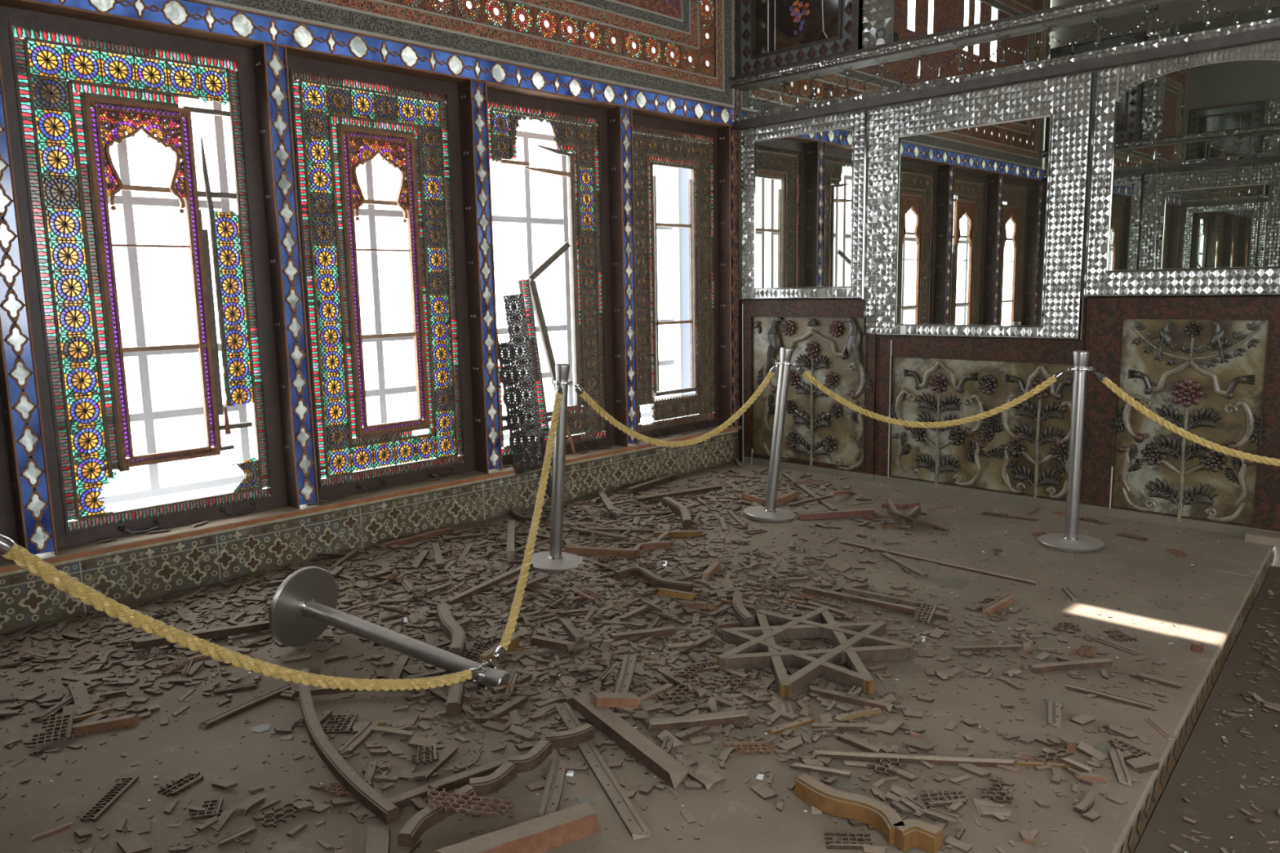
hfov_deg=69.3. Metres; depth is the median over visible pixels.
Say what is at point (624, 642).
fragment
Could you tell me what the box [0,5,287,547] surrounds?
window
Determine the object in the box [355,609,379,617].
fragment
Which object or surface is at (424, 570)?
fragment
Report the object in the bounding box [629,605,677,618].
fragment
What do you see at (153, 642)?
wooden board
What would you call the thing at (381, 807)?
curved timber
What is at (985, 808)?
wooden board
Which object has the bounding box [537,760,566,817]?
wooden board
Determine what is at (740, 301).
trim
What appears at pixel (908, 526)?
fragment
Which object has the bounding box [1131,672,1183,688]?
wooden board
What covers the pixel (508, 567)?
fragment
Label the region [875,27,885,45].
holder
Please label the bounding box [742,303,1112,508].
trim
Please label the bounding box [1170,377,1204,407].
flower
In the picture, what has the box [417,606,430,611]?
shard
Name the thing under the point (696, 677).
fragment
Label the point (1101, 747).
shard
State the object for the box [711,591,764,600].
fragment
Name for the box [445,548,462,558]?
fragment
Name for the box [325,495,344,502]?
fragment
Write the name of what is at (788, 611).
fragment
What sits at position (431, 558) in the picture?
fragment
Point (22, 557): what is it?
rope
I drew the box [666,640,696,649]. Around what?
fragment
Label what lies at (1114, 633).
fragment
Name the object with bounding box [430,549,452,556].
fragment
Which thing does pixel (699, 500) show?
fragment
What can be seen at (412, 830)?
curved timber
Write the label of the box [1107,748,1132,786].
wooden board
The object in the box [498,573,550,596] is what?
wooden board
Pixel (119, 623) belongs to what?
fragment
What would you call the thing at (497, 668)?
fragment
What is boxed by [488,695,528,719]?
wooden board
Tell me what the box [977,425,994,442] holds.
flower
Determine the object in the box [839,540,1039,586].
wooden board
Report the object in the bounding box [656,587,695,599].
wooden board
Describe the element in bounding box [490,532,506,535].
fragment
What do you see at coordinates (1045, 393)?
flower
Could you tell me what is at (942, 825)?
fragment
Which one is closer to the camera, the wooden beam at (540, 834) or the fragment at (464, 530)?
the wooden beam at (540, 834)
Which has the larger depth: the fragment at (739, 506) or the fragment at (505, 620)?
the fragment at (739, 506)
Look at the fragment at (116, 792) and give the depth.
2.56 m
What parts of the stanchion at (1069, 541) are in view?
plate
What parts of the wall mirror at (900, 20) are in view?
mosaic frame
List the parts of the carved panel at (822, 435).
stem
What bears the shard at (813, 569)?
on the floor at (730, 821)
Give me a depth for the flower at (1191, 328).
5.04 m
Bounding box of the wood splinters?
[0,469,1188,852]
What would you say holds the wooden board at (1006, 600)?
on the floor at (730, 821)
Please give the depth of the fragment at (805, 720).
2.92 m
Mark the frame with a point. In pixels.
(856, 643)
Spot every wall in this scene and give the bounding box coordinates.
[0,431,735,577]
[739,40,1279,567]
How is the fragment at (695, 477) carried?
on the floor at (730, 821)
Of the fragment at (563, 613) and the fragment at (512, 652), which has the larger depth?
the fragment at (563, 613)
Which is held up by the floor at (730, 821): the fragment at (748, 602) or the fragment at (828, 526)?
the fragment at (828, 526)
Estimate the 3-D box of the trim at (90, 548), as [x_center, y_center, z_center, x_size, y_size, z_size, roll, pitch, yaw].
[-1.355,0.355,5.293,0.195,0.026,6.000,7,12,44]
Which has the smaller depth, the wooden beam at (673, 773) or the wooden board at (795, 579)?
the wooden beam at (673, 773)
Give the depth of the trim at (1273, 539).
4.84 m
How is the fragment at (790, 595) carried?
on the floor at (730, 821)
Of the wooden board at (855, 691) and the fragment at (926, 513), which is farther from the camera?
the fragment at (926, 513)
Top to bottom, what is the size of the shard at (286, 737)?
0.003 m
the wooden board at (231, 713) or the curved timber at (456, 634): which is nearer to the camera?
the wooden board at (231, 713)
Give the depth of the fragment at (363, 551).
4.98 m
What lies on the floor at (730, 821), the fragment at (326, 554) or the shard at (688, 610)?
the fragment at (326, 554)
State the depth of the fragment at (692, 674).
3.27 m
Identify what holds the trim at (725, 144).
attached to the wall at (1276, 562)
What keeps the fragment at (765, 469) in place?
on the floor at (730, 821)
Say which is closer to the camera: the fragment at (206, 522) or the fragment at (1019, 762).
the fragment at (1019, 762)
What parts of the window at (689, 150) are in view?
steel sash, wooden rail, lattice moulding, stained glass, wooden rail, wooden rail, frame, wooden rail, wooden rail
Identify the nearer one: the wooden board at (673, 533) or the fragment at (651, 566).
the fragment at (651, 566)
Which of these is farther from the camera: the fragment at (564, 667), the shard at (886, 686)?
the fragment at (564, 667)
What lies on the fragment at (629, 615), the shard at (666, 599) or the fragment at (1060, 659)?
the shard at (666, 599)
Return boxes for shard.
[167,820,182,827]
[207,587,221,591]
[251,723,271,733]
[280,733,293,741]
[355,580,368,587]
[359,561,367,566]
[387,605,401,608]
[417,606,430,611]
[492,564,503,568]
[501,613,507,617]
[526,573,533,580]
[555,635,566,639]
[565,770,573,777]
[575,795,596,804]
[583,660,594,664]
[631,621,645,626]
[634,617,646,623]
[660,595,671,603]
[662,568,675,573]
[684,608,693,612]
[755,773,764,780]
[808,564,831,574]
[834,777,861,791]
[858,541,867,544]
[883,684,893,690]
[914,560,938,568]
[938,577,969,591]
[959,636,973,642]
[993,627,1004,631]
[997,551,1008,556]
[1031,556,1043,560]
[1045,634,1059,641]
[1045,698,1058,704]
[1059,551,1073,559]
[1096,742,1115,753]
[1108,538,1120,542]
[1155,600,1183,608]
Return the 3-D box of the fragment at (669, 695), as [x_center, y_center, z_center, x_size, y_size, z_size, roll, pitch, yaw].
[0.144,0.890,3.125,0.088,0.029,0.142,4,10,32]
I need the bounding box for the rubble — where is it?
[1156,574,1279,852]
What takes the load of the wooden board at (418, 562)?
on the floor at (730, 821)
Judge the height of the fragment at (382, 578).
0.036 m
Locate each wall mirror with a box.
[742,109,867,299]
[862,0,1083,48]
[862,71,1095,340]
[1083,40,1279,297]
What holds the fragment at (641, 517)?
on the wood splinters
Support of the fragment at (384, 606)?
on the floor at (730, 821)
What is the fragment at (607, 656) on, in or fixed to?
on the wood splinters
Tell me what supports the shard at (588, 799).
on the floor at (730, 821)
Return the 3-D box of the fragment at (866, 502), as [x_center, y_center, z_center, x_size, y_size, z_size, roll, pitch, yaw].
[1.421,0.485,5.897,0.147,0.010,0.024,-4,9,-18]
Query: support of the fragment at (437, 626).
on the wood splinters
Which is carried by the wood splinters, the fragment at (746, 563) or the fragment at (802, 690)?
the fragment at (746, 563)
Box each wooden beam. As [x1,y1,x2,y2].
[434,801,600,852]
[567,693,688,789]
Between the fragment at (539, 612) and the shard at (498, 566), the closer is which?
the fragment at (539, 612)
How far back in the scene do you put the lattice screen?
5.73 m
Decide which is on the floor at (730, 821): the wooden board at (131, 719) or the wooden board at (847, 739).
the wooden board at (847, 739)
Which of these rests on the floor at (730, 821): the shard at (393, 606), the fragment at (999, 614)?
the fragment at (999, 614)
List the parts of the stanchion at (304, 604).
plate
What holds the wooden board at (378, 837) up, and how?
on the floor at (730, 821)
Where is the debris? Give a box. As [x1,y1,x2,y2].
[0,465,1235,852]
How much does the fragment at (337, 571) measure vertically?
0.038 m
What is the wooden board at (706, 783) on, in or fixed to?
on the floor at (730, 821)
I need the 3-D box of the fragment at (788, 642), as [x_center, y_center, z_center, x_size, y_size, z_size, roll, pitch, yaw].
[0.606,0.820,3.648,0.074,0.029,0.127,7,12,44]
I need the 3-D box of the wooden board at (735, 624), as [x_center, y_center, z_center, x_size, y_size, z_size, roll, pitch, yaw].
[0.393,0.802,3.765,0.194,0.034,0.022,-5,9,-25]
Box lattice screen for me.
[497,279,553,475]
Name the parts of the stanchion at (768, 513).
plate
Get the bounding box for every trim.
[0,0,733,128]
[0,55,57,555]
[0,425,742,573]
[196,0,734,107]
[252,43,319,509]
[457,80,502,473]
[607,106,639,446]
[716,125,739,426]
[729,0,1279,129]
[732,0,738,426]
[737,296,1279,462]
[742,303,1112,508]
[1031,535,1274,852]
[1118,550,1274,852]
[1244,528,1279,547]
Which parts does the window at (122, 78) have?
wooden rail, wooden rail, cusped arch frame, wooden rail, wooden rail, steel sash, wooden rail, wooden rail, wooden rail, wooden rail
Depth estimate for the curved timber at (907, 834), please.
2.36 m
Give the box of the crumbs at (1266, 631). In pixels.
[1184,631,1277,852]
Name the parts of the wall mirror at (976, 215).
mirror pane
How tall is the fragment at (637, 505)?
0.017 m
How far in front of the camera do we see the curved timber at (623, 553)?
4.83 m
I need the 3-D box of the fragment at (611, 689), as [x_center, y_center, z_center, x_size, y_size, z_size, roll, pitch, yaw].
[-0.101,0.910,3.178,0.028,0.013,0.238,5,11,34]
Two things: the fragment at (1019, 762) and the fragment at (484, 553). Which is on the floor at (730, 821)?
the fragment at (1019, 762)
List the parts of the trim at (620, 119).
quatrefoil glass, blue glass, edge moulding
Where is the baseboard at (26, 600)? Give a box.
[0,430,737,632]
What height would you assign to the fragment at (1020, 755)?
0.010 m
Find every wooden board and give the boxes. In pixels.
[30,822,73,841]
[62,707,111,722]
[67,680,93,715]
[71,713,139,734]
[130,620,270,649]
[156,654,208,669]
[173,644,255,654]
[197,684,292,730]
[227,792,266,815]
[289,675,443,697]
[337,720,379,755]
[364,825,390,852]
[378,526,453,549]
[386,757,508,808]
[388,656,409,679]
[410,549,430,569]
[413,743,458,781]
[431,542,443,567]
[442,533,483,541]
[447,563,533,604]
[478,635,519,663]
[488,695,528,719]
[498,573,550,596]
[506,520,515,562]
[529,635,575,652]
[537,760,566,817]
[554,702,650,839]
[559,617,583,644]
[570,527,628,539]
[585,527,658,532]
[590,692,640,707]
[596,489,616,512]
[608,626,675,642]
[613,654,636,693]
[626,473,677,493]
[628,511,673,516]
[634,484,722,502]
[643,709,749,731]
[652,529,702,537]
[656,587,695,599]
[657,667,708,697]
[660,734,673,754]
[683,764,715,791]
[702,560,720,580]
[715,621,755,628]
[719,516,728,533]
[728,511,746,527]
[734,457,742,466]
[766,576,809,582]
[780,479,824,484]
[782,472,837,511]
[787,494,832,506]
[787,761,850,778]
[797,508,874,519]
[800,585,952,621]
[805,684,893,712]
[808,748,1017,768]
[810,722,867,731]
[829,489,853,495]
[831,583,869,591]
[836,732,880,752]
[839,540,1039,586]
[840,586,951,613]
[847,685,862,697]
[880,552,928,576]
[899,795,927,814]
[921,807,963,824]
[925,506,953,509]
[951,644,1022,651]
[972,797,1012,817]
[982,593,1014,615]
[1026,506,1039,515]
[1030,657,1113,673]
[1040,746,1097,773]
[1047,701,1061,729]
[1057,737,1079,752]
[1062,586,1079,601]
[1063,682,1155,710]
[1074,772,1110,782]
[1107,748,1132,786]
[1124,754,1159,773]
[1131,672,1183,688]
[1190,640,1204,653]
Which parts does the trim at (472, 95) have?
quatrefoil glass, blue glass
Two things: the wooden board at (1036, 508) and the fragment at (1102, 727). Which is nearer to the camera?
the fragment at (1102, 727)
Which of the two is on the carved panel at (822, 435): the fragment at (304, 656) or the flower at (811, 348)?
the flower at (811, 348)
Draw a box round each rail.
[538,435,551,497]
[566,423,576,453]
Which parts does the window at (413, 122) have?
wooden rail, wooden rail, cusped arch frame, wooden rail, steel sash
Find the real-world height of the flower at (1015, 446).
0.117 m
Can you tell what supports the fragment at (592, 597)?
on the fragment at (599, 601)
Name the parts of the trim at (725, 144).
blue glass, quatrefoil glass, edge moulding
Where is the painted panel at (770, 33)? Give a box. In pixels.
[735,0,862,75]
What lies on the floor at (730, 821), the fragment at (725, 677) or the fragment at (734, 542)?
the fragment at (734, 542)
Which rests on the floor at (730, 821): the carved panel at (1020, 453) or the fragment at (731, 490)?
the fragment at (731, 490)
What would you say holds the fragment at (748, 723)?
on the floor at (730, 821)
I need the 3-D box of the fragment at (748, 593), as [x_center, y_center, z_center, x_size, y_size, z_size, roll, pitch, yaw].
[0.431,0.739,4.054,0.148,0.023,0.022,-6,10,-30]
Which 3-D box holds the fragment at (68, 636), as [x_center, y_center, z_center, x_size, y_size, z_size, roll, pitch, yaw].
[-2.321,0.865,3.803,0.130,0.017,0.029,3,9,24]
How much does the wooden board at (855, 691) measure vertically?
0.041 m
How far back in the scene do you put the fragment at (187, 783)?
2.64 m
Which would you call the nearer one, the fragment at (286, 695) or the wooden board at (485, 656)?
the fragment at (286, 695)
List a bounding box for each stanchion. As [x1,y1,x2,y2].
[268,566,511,693]
[530,363,586,573]
[742,347,795,523]
[1037,350,1104,553]
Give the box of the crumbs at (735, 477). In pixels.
[22,476,1223,822]
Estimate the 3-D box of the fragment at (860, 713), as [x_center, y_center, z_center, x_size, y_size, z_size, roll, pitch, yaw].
[0.708,0.927,2.987,0.178,0.016,0.033,-5,9,-25]
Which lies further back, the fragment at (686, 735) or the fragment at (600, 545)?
the fragment at (600, 545)
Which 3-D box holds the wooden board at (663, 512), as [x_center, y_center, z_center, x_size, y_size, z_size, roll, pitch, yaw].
[0.072,0.532,5.664,0.306,0.025,0.034,-5,9,-23]
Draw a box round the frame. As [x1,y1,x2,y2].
[716,607,913,698]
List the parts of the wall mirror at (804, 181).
mirror pane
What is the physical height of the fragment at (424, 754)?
0.034 m
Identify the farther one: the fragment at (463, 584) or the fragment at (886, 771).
the fragment at (463, 584)
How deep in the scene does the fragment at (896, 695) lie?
3.12 m
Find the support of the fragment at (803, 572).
on the floor at (730, 821)
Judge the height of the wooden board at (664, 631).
0.027 m
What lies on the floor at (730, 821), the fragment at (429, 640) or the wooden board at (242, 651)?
the wooden board at (242, 651)
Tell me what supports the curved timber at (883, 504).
on the curved timber at (915, 513)
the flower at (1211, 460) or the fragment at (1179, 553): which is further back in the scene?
the flower at (1211, 460)
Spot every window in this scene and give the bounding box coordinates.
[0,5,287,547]
[0,392,18,558]
[287,54,475,499]
[487,88,614,465]
[581,113,718,440]
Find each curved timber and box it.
[298,668,399,824]
[397,723,594,847]
[436,603,466,657]
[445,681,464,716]
[509,506,540,522]
[564,541,671,557]
[613,566,693,592]
[662,497,691,528]
[732,591,755,626]
[742,490,798,505]
[795,773,942,852]
[880,501,919,509]
[885,499,920,525]
[1073,790,1095,814]
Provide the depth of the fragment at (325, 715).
3.04 m
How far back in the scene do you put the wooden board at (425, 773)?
2.71 m
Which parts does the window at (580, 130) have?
wooden rail, wooden rail, wooden rail, steel sash, loose rail, loose rail, wooden rail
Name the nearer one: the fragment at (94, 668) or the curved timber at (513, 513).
the fragment at (94, 668)
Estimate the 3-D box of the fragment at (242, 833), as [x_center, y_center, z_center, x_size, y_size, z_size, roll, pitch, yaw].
[-1.036,1.051,2.382,0.025,0.012,0.104,7,13,44]
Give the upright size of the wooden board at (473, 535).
0.016 m
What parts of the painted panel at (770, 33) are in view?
painted glass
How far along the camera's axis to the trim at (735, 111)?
7.13 m
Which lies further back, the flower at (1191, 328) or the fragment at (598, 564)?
the flower at (1191, 328)
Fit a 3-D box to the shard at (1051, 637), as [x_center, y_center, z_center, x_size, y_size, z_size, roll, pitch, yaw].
[1.612,0.822,3.613,0.051,0.008,0.068,0,9,10]
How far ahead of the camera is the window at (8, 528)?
3.96 m
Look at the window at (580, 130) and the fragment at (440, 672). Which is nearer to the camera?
the fragment at (440, 672)
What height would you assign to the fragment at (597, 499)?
0.033 m
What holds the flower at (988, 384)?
on the carved panel at (1020, 453)
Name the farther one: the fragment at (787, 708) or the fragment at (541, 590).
the fragment at (541, 590)
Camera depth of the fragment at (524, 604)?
4.09 m
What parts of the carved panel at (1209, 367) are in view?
stem, stem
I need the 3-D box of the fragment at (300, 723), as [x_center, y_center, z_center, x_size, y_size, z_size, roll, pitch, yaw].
[-1.080,0.956,2.986,0.086,0.027,0.064,1,9,12]
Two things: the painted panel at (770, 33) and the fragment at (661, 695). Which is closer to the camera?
the fragment at (661, 695)
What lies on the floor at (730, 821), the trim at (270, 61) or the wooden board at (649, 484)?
the wooden board at (649, 484)
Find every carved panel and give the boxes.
[742,299,877,481]
[874,335,1088,510]
[1079,297,1279,535]
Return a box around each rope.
[0,533,486,691]
[489,382,563,662]
[571,361,779,447]
[793,363,1069,428]
[1090,367,1279,466]
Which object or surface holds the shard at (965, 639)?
on the floor at (730, 821)
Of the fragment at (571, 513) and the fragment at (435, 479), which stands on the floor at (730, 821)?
the fragment at (571, 513)
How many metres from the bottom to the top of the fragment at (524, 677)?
0.041 m
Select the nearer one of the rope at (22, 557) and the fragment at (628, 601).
the rope at (22, 557)
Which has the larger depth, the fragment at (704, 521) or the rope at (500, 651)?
the fragment at (704, 521)
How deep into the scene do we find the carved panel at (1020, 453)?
5.96 m
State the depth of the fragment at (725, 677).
3.22 m
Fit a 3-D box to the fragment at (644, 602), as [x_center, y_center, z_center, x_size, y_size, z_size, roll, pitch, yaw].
[0.050,0.748,3.897,0.098,0.043,0.028,1,9,16]
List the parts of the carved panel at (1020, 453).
stem, stem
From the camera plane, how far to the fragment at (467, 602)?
4.10 m
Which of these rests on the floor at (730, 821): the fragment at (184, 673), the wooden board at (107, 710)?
the wooden board at (107, 710)
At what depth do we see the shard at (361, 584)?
4.36 m
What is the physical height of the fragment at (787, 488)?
0.012 m
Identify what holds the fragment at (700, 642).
on the wood splinters
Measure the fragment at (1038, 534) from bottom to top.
0.008 m
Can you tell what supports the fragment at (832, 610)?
on the floor at (730, 821)
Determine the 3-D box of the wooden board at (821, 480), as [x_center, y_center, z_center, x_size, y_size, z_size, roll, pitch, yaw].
[1.129,0.386,6.448,0.425,0.040,0.018,-7,10,-34]
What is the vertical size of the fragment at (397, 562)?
0.013 m
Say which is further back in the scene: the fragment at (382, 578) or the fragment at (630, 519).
the fragment at (630, 519)
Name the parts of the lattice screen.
stained glass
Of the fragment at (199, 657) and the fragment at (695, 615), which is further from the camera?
the fragment at (695, 615)
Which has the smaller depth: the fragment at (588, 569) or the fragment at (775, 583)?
the fragment at (775, 583)
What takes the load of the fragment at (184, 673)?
on the wood splinters
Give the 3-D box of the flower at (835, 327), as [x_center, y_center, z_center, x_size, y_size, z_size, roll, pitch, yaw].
[1.394,-0.694,6.602,0.119,0.121,0.056,7,12,44]
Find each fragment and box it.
[22,650,50,660]
[31,711,75,747]
[34,685,93,720]
[62,632,88,641]
[80,776,138,822]
[86,663,104,674]
[94,538,115,543]
[98,689,126,698]
[102,622,130,626]
[119,635,146,647]
[136,647,151,657]
[145,528,170,534]
[151,608,177,618]
[157,773,203,796]
[161,657,189,675]
[168,678,192,684]
[180,658,194,677]
[184,586,205,600]
[189,520,208,528]
[190,797,223,820]
[213,682,257,695]
[214,823,257,848]
[217,659,231,666]
[229,583,241,595]
[240,596,267,602]
[240,635,273,648]
[252,798,314,827]
[263,579,284,586]
[265,569,275,576]
[277,690,299,701]
[280,653,311,663]
[291,719,305,729]
[306,500,323,506]
[310,551,349,561]
[316,552,356,557]
[317,710,333,725]
[321,713,357,734]
[323,782,373,798]
[324,626,336,631]
[324,653,349,663]
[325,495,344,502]
[326,568,355,582]
[329,566,344,577]
[331,549,358,568]
[341,560,352,568]
[341,567,355,573]
[351,548,366,553]
[352,579,368,589]
[355,599,386,608]
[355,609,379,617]
[360,592,375,598]
[363,760,377,782]
[366,569,392,579]
[366,612,400,623]
[369,724,415,737]
[372,586,382,599]
[376,576,402,582]
[377,597,428,604]
[378,604,402,613]
[380,722,413,736]
[383,586,415,596]
[384,573,405,580]
[395,558,408,564]
[395,564,410,569]
[400,579,413,592]
[400,668,450,679]
[407,582,452,599]
[408,612,421,624]
[408,692,433,700]
[411,744,439,765]
[412,586,426,598]
[417,568,437,572]
[421,577,448,585]
[424,555,435,562]
[424,635,435,646]
[425,687,472,715]
[426,784,514,818]
[428,478,439,481]
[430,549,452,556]
[433,622,440,628]
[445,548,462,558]
[445,692,471,702]
[446,582,471,595]
[452,592,472,605]
[453,527,474,532]
[455,563,471,568]
[457,545,472,562]
[463,639,493,659]
[471,542,506,550]
[471,715,509,723]
[473,559,481,566]
[473,612,509,617]
[480,551,489,556]
[483,617,497,626]
[485,546,496,554]
[486,682,513,690]
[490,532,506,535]
[490,662,511,674]
[491,564,506,572]
[492,538,506,542]
[492,576,519,591]
[494,593,529,597]
[495,643,533,650]
[497,581,508,591]
[499,535,525,539]
[501,555,524,564]
[502,565,511,572]
[503,613,519,623]
[504,649,518,657]
[506,671,519,694]
[506,724,539,740]
[507,600,530,608]
[514,681,528,688]
[515,540,526,546]
[515,545,526,553]
[515,582,562,590]
[515,609,542,621]
[515,673,533,684]
[524,532,550,539]
[524,588,555,599]
[525,586,552,594]
[525,642,590,656]
[526,613,555,622]
[528,573,545,583]
[534,539,550,546]
[537,616,558,624]
[542,594,566,608]
[546,587,564,592]
[556,683,589,692]
[557,599,572,605]
[558,643,580,655]
[560,608,589,617]
[560,665,599,669]
[564,574,583,583]
[566,591,574,604]
[567,595,587,603]
[568,511,577,515]
[568,512,588,520]
[569,523,597,525]
[569,568,581,574]
[569,586,585,595]
[570,505,584,509]
[570,601,578,609]
[571,515,587,523]
[573,582,625,588]
[575,499,587,504]
[576,588,601,601]
[580,587,604,592]
[582,565,600,571]
[583,506,596,515]
[586,498,622,502]
[586,543,606,547]
[590,536,626,542]
[591,495,607,502]
[591,511,624,521]
[593,597,604,604]
[594,446,611,449]
[594,562,617,571]
[596,664,617,684]
[597,557,616,563]
[600,620,650,627]
[600,652,611,665]
[602,509,622,518]
[602,680,615,687]
[603,680,633,692]
[604,520,617,524]
[610,639,630,648]
[611,671,632,690]
[613,596,638,604]
[613,605,627,613]
[614,597,635,608]
[617,542,639,546]
[617,598,664,621]
[619,518,633,524]
[622,515,646,519]
[625,578,638,587]
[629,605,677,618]
[630,511,648,513]
[631,516,639,525]
[631,520,647,526]
[631,604,664,612]
[632,538,652,542]
[635,491,653,493]
[635,503,653,507]
[637,576,648,583]
[638,561,657,570]
[638,682,672,701]
[640,493,653,495]
[640,598,663,610]
[646,682,671,702]
[648,617,660,628]
[653,485,671,488]
[653,567,675,574]
[657,591,675,604]
[660,679,698,703]
[662,608,682,618]
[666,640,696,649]
[667,635,715,657]
[673,664,703,679]
[673,725,711,741]
[675,573,702,581]
[675,626,699,632]
[675,662,691,670]
[679,502,693,507]
[682,606,701,614]
[683,600,719,610]
[683,672,699,684]
[684,572,697,579]
[688,475,703,479]
[688,695,711,706]
[691,513,701,524]
[691,613,698,627]
[691,661,719,672]
[692,592,708,599]
[697,497,708,506]
[699,519,712,525]
[699,630,728,647]
[700,514,711,518]
[700,671,762,688]
[704,537,712,546]
[706,604,733,617]
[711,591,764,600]
[715,664,750,679]
[716,591,725,599]
[717,675,749,693]
[719,597,757,610]
[720,564,726,572]
[723,740,774,755]
[724,591,753,599]
[725,473,746,476]
[728,469,739,474]
[729,483,737,488]
[729,488,746,492]
[729,598,754,604]
[732,504,741,511]
[732,541,748,546]
[733,715,754,729]
[737,560,758,568]
[742,528,767,535]
[748,610,755,614]
[751,551,773,559]
[758,467,768,474]
[759,674,775,692]
[761,578,785,591]
[764,716,814,733]
[766,567,781,578]
[779,702,794,714]
[783,485,792,493]
[783,639,799,643]
[784,608,842,617]
[786,592,804,600]
[786,597,807,605]
[787,570,811,577]
[791,686,806,697]
[794,590,816,598]
[795,546,804,553]
[795,604,819,611]
[801,560,822,565]
[803,555,823,559]
[804,600,848,616]
[809,764,822,813]
[819,551,837,557]
[822,525,843,528]
[823,828,872,849]
[834,706,884,721]
[835,475,849,479]
[843,760,895,768]
[853,501,873,504]
[856,497,871,501]
[856,533,867,537]
[862,515,888,520]
[866,758,906,776]
[871,617,896,623]
[880,522,902,528]
[882,541,901,545]
[882,691,902,700]
[887,510,947,531]
[892,524,911,528]
[901,567,914,574]
[909,509,929,515]
[911,600,937,624]
[920,789,967,808]
[933,820,947,831]
[970,649,1000,656]
[980,511,1037,521]
[981,780,1013,804]
[991,611,1005,617]
[992,548,1006,555]
[1001,668,1022,678]
[1013,751,1061,762]
[1013,758,1075,768]
[1018,633,1035,644]
[1032,531,1062,536]
[1035,749,1074,764]
[1052,510,1066,516]
[1053,621,1080,634]
[1055,655,1075,662]
[1071,644,1096,657]
[1079,516,1108,524]
[1081,631,1144,656]
[1098,723,1123,736]
[1103,628,1137,642]
[1109,737,1151,757]
[1115,532,1148,541]
[1144,716,1177,739]
[1166,548,1186,557]
[1260,702,1279,714]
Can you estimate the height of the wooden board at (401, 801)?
0.027 m
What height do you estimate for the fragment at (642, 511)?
0.021 m
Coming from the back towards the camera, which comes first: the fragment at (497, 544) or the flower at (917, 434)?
the flower at (917, 434)
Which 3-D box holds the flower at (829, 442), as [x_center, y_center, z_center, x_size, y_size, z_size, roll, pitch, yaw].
[1.382,0.126,6.752,0.128,0.128,0.056,7,12,44]
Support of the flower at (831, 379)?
on the carved panel at (822, 435)
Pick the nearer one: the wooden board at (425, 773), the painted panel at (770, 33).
the wooden board at (425, 773)
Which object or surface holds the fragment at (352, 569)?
on the floor at (730, 821)
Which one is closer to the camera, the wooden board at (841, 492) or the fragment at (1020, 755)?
the fragment at (1020, 755)
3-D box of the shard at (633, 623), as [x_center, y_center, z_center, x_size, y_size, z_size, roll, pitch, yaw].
[-0.006,0.808,3.813,0.062,0.003,0.052,3,9,24]
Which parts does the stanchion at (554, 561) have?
plate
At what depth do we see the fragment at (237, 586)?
4.37 m
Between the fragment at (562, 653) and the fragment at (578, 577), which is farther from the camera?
the fragment at (578, 577)
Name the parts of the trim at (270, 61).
quatrefoil glass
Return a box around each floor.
[0,461,1239,852]
[1133,565,1279,852]
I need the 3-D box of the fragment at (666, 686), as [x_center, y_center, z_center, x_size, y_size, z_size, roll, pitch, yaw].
[0.051,0.902,3.149,0.148,0.031,0.032,-7,10,-32]
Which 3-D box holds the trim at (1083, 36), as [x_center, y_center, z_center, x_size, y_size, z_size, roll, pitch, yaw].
[2.203,-2.235,5.513,4.169,0.363,0.115,7,12,44]
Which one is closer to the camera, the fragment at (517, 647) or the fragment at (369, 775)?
the fragment at (369, 775)
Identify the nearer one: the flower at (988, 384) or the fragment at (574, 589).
the fragment at (574, 589)
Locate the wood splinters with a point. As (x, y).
(548, 697)
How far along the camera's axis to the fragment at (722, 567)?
4.57 m
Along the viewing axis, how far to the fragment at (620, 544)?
5.01 m
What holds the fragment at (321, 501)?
on the trim at (90, 548)
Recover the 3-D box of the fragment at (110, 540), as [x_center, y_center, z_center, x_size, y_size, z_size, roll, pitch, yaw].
[-2.424,0.519,4.202,0.085,0.008,0.022,-8,11,-38]
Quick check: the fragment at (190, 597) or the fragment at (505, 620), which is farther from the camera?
the fragment at (190, 597)
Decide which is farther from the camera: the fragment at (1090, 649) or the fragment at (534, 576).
the fragment at (534, 576)
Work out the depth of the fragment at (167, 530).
4.34 m
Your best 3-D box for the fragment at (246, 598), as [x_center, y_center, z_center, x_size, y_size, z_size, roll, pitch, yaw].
[-1.755,0.787,4.222,0.118,0.016,0.036,0,9,10]
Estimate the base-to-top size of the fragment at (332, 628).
0.011 m
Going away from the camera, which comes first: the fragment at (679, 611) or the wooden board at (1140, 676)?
the wooden board at (1140, 676)
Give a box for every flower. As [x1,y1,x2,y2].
[782,320,795,336]
[785,400,795,413]
[786,431,800,447]
[788,369,799,386]
[804,341,819,358]
[822,435,838,452]
[824,372,839,388]
[828,320,843,337]
[828,403,841,417]
[910,426,927,441]
[928,373,948,393]
[947,428,965,445]
[977,374,998,395]
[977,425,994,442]
[1006,438,1025,456]
[1028,377,1050,399]
[1048,442,1069,461]
[1140,443,1166,465]
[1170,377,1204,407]
[1183,320,1202,337]
[1200,448,1228,472]
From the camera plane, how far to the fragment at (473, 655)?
3.58 m
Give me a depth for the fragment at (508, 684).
3.14 m

